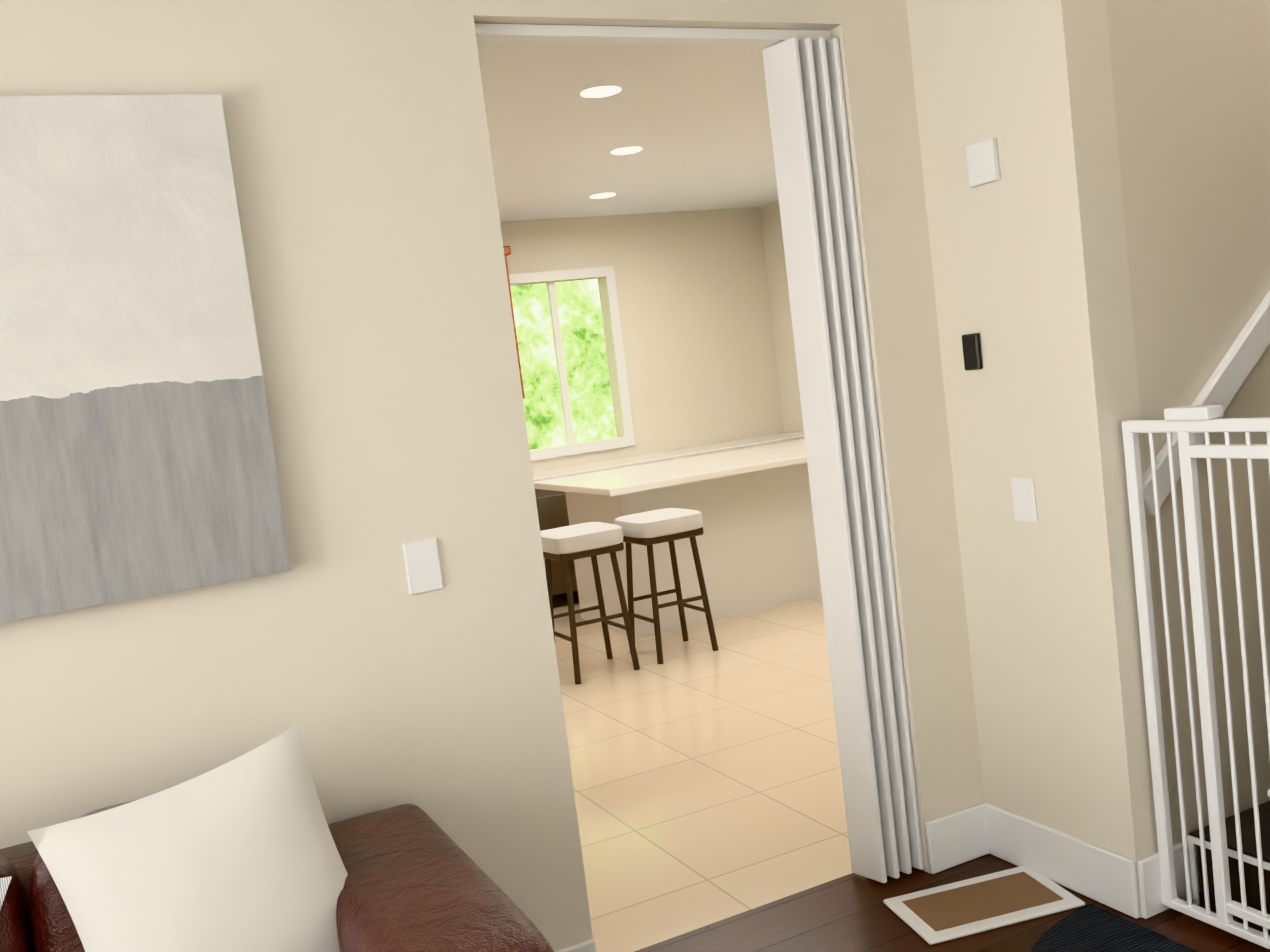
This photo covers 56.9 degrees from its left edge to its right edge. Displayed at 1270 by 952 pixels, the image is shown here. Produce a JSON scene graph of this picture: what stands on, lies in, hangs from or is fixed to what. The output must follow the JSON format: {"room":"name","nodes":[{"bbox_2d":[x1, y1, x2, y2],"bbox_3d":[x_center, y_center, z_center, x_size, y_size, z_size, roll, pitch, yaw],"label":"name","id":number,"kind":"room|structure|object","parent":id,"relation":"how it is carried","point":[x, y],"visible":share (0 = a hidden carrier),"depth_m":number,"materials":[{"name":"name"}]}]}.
{"room":"living room","nodes":[
{"label":"living room","id":0,"kind":"room"},
{"bbox_2d":[0,0,984,951],"bbox_3d":[-1.043,0.081,2.540,4.580,2.740,0.150,-9,6,-25],"label":"wall","id":1,"kind":"structure","parent":0,"point":[362,164],"depth_m":2.69,"materials":[{"name":"beige paint"}]},
{"bbox_2d":[0,94,291,621],"bbox_3d":[-1.393,-0.204,2.250,1.290,1.020,0.041,-9,6,-25],"label":"canvas art","id":2,"kind":"object","parent":1,"relation":"attached to","point":[137,457],"visible":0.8,"depth_m":2.40},
{"bbox_2d":[403,538,442,594],"bbox_3d":[-0.493,0.210,2.723,0.080,0.120,0.007,-9,6,-25],"label":"switch plate","id":3,"kind":"object","parent":1,"relation":"attached to","point":[423,566],"depth_m":2.72,"materials":[{"name":"white plastic"}]},
{"bbox_2d":[556,939,595,951],"bbox_3d":[-1.412,1.454,2.307,2.960,0.155,0.016,-9,6,-25],"label":"baseboard","id":4,"kind":"structure","parent":1,"relation":"attached to","point":[589,945],"depth_m":2.92,"materials":[{"name":"white wood"}]},
{"bbox_2d":[474,23,923,882],"bbox_3d":[0.209,0.033,3.148,1.048,2.408,0.124,-9,6,-25],"label":"door","id":5,"kind":"structure","parent":1,"relation":"in","point":[810,137],"depth_m":3.29,"materials":[{"name":"white wood"}]},
{"bbox_2d":[477,41,778,221],"bbox_3d":[-0.076,-1.782,6.045,4.900,0.100,5.400,-9,6,-25],"label":"ceiling","id":6,"kind":"structure","parent":0,"point":[692,121],"depth_m":5.76,"materials":[{"name":"white paint"}]},
{"bbox_2d":[581,86,620,97],"bbox_3d":[-0.144,-1.624,4.959,0.167,0.006,0.167,-11,6,-37],"label":"recessed light","id":7,"kind":"object","parent":6,"relation":"in","point":[601,91],"depth_m":4.94,"materials":[{"name":"white plastic"}]},
{"bbox_2d":[591,193,615,197],"bbox_3d":[-0.213,-1.867,7.811,0.167,0.006,0.167,-11,6,-37],"label":"recessed light","id":8,"kind":"object","parent":6,"relation":"in","point":[605,195],"depth_m":7.78,"materials":[{"name":"white plastic"}]},
{"bbox_2d":[611,147,641,154],"bbox_3d":[-0.045,-1.757,6.338,0.167,0.006,0.167,-11,6,-37],"label":"recessed light","id":9,"kind":"object","parent":6,"relation":"in","point":[629,150],"depth_m":6.32,"materials":[{"name":"white"}]},
{"bbox_2d":[500,207,783,471],"bbox_3d":[-1.058,-0.445,8.525,4.890,2.740,0.150,-9,6,-25],"label":"wall","id":10,"kind":"structure","parent":0,"point":[706,323],"depth_m":9.10,"materials":[{"name":"beige paint"}]},
{"bbox_2d":[503,246,524,398],"bbox_3d":[-1.084,-1.041,8.214,0.410,1.060,0.355,-9,6,-25],"label":"upper cabinet","id":11,"kind":"object","parent":10,"relation":"attached to","point":[507,249],"depth_m":8.14,"materials":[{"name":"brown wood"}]},
{"bbox_2d":[509,266,634,460],"bbox_3d":[-0.539,-0.839,8.722,0.980,1.360,0.130,-9,6,-25],"label":"window","id":12,"kind":"structure","parent":10,"relation":"in","point":[608,273],"depth_m":8.77,"materials":[{"name":"white wood"}]},
{"bbox_2d":[760,200,803,431],"bbox_3d":[2.345,-0.748,7.253,0.150,2.740,5.400,-9,6,-25],"label":"wall","id":13,"kind":"structure","parent":0,"point":[770,219],"depth_m":9.35,"materials":[{"name":"beige paint"}]},
{"bbox_2d":[553,590,1269,951],"bbox_3d":[0.628,1.295,2.748,7.380,0.100,12.100,-9,6,-25],"label":"floor","id":14,"kind":"structure","parent":0,"point":[707,784],"depth_m":4.13,"materials":[{"name":"tile"}]},
{"bbox_2d":[0,724,553,951],"bbox_3d":[-0.975,1.034,1.958,1.560,0.941,0.935,-9,6,-25],"label":"loveseat","id":15,"kind":"object","parent":14,"relation":"on","point":[252,851],"visible":1,"depth_m":2.07,"materials":[{"name":"leather"}]},
{"bbox_2d":[0,876,12,951],"bbox_3d":[-1.278,0.887,1.814,0.611,0.502,0.379,-9,6,-25],"label":"pillow","id":16,"kind":"object","parent":15,"relation":"on","point":[6,882],"depth_m":1.98,"materials":[{"name":"white fabric"}]},
{"bbox_2d":[26,724,397,951],"bbox_3d":[-0.746,0.770,2.114,0.573,0.502,0.297,-9,6,-25],"label":"pillow","id":17,"kind":"object","parent":15,"relation":"on","point":[241,854],"depth_m":2.07,"materials":[{"name":"white fabric"}]},
{"bbox_2d":[535,489,577,594],"bbox_3d":[-0.643,0.462,8.336,0.600,0.880,0.599,-9,6,-25],"label":"base cabinet","id":18,"kind":"object","parent":14,"relation":"on","point":[552,510],"depth_m":8.05,"materials":[{"name":"brown wood"}]},
{"bbox_2d":[533,432,804,481],"bbox_3d":[-0.260,-0.064,8.490,3.610,0.040,0.630,-9,6,-25],"label":"countertop","id":19,"kind":"structure","parent":18,"relation":"on","point":[610,464],"depth_m":8.58,"materials":[{"name":"beige stone"}]},
{"bbox_2d":[540,522,639,683],"bbox_3d":[-0.261,0.656,6.213,0.400,0.776,0.400,-9,6,-25],"label":"stool","id":20,"kind":"object","parent":14,"relation":"on","point":[567,544],"visible":0.85,"depth_m":6.07,"materials":[{"name":"brown"}]},
{"bbox_2d":[614,508,718,663],"bbox_3d":[0.166,0.586,6.420,0.400,0.776,0.400,-9,6,-25],"label":"stool","id":21,"kind":"object","parent":14,"relation":"on","point":[648,529],"visible":0.88,"depth_m":6.29,"materials":[{"name":"brown"}]},
{"bbox_2d":[562,463,821,637],"bbox_3d":[0.717,0.353,7.688,2.100,0.880,0.850,-9,6,-25],"label":"half wall","id":22,"kind":"structure","parent":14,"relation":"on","point":[756,545],"depth_m":7.18,"materials":[{"name":"white paint"}]},
{"bbox_2d":[534,439,806,498],"bbox_3d":[0.659,-0.096,7.563,2.380,0.044,1.200,-9,6,-25],"label":"island countertop","id":23,"kind":"structure","parent":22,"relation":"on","point":[720,465],"depth_m":7.14,"materials":[{"name":"beige stone"}]},
{"bbox_2d":[883,866,1084,944],"bbox_3d":[0.944,1.160,3.188,0.460,0.014,0.270,-8,5,-13],"label":"floor mat","id":24,"kind":"object","parent":14,"relation":"on","point":[960,909],"visible":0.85,"depth_m":3.16,"materials":[{"name":"brown fabric"}]},
{"bbox_2d":[1030,904,1197,951],"bbox_3d":[1.203,1.196,2.430,0.600,0.012,1.200,-9,6,-25],"label":"floor mat","id":25,"kind":"object","parent":14,"relation":"on","point":[1091,928],"visible":0.86,"depth_m":2.93,"materials":[{"name":"black fabric"}]},
{"bbox_2d":[1187,789,1269,931],"bbox_3d":[2.467,0.615,2.978,1.886,0.760,1.015,-9,6,-25],"label":"stairs","id":26,"kind":"structure","parent":14,"relation":"on","point":[1249,850],"depth_m":2.97,"materials":[{"name":"wood"}]},
{"bbox_2d":[906,0,1176,917],"bbox_3d":[2.391,-0.206,0.476,0.150,2.840,6.550,-9,6,-25],"label":"wall","id":27,"kind":"structure","parent":0,"point":[1029,258],"depth_m":3.06,"materials":[{"name":"beige paint"}]},
{"bbox_2d":[962,333,982,370],"bbox_3d":[0.936,-0.344,3.251,0.018,0.100,0.060,-9,6,-25],"label":"switch plate","id":28,"kind":"object","parent":27,"relation":"attached to","point":[971,345],"depth_m":3.24,"materials":[{"name":"black plastic"}]},
{"bbox_2d":[966,138,999,186],"bbox_3d":[0.923,-0.831,3.109,0.019,0.110,0.100,-9,6,-25],"label":"switch plate","id":29,"kind":"object","parent":27,"relation":"attached to","point":[982,157],"depth_m":3.10,"materials":[{"name":"white plastic"}]},
{"bbox_2d":[1011,477,1037,522],"bbox_3d":[1.051,0.064,3.164,0.008,0.120,0.080,-9,6,-25],"label":"switch plate","id":30,"kind":"object","parent":27,"relation":"attached to","point":[1023,490],"depth_m":3.16,"materials":[{"name":"white plastic"}]},
{"bbox_2d":[972,802,1159,918],"bbox_3d":[1.172,1.056,3.248,0.020,0.155,0.566,-9,6,-25],"label":"baseboard","id":31,"kind":"structure","parent":27,"relation":"attached to","point":[1095,873],"depth_m":3.20,"materials":[{"name":"white wood"}]},
{"bbox_2d":[1122,405,1269,949],"bbox_3d":[1.519,0.482,2.519,0.060,1.288,1.020,-9,6,-25],"label":"baby gate","id":32,"kind":"object","parent":27,"relation":"attached to","point":[1185,423],"visible":1,"depth_m":2.82,"materials":[{"name":"white metal"}]},
{"bbox_2d":[1106,0,1269,891],"bbox_3d":[2.045,-0.706,3.409,2.200,3.400,0.150,-9,6,-25],"label":"wall","id":33,"kind":"structure","parent":0,"point":[1191,84],"depth_m":3.04,"materials":[{"name":"beige paint"}]},
{"bbox_2d":[1142,290,1269,514],"bbox_3d":[1.901,-0.658,3.239,1.607,1.308,0.030,-9,6,-25],"label":"trim","id":34,"kind":"structure","parent":33,"relation":"attached to","point":[1233,369],"depth_m":3.06,"materials":[{"name":"white wood"}]},
{"bbox_3d":[-4.996,2.397,-1.738,6.820,0.100,22.000,-9,6,-25],"label":"ground","id":35,"kind":"structure","parent":0,"visible":0},
{"bbox_2d":[510,279,616,449],"bbox_3d":[-2.510,-3.654,11.036,14.000,9.000,0.100,-9,6,-25],"label":"window glass","id":36,"kind":"object","parent":35,"relation":"on","point":[585,354],"depth_m":11.93,"materials":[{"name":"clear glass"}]}
]}

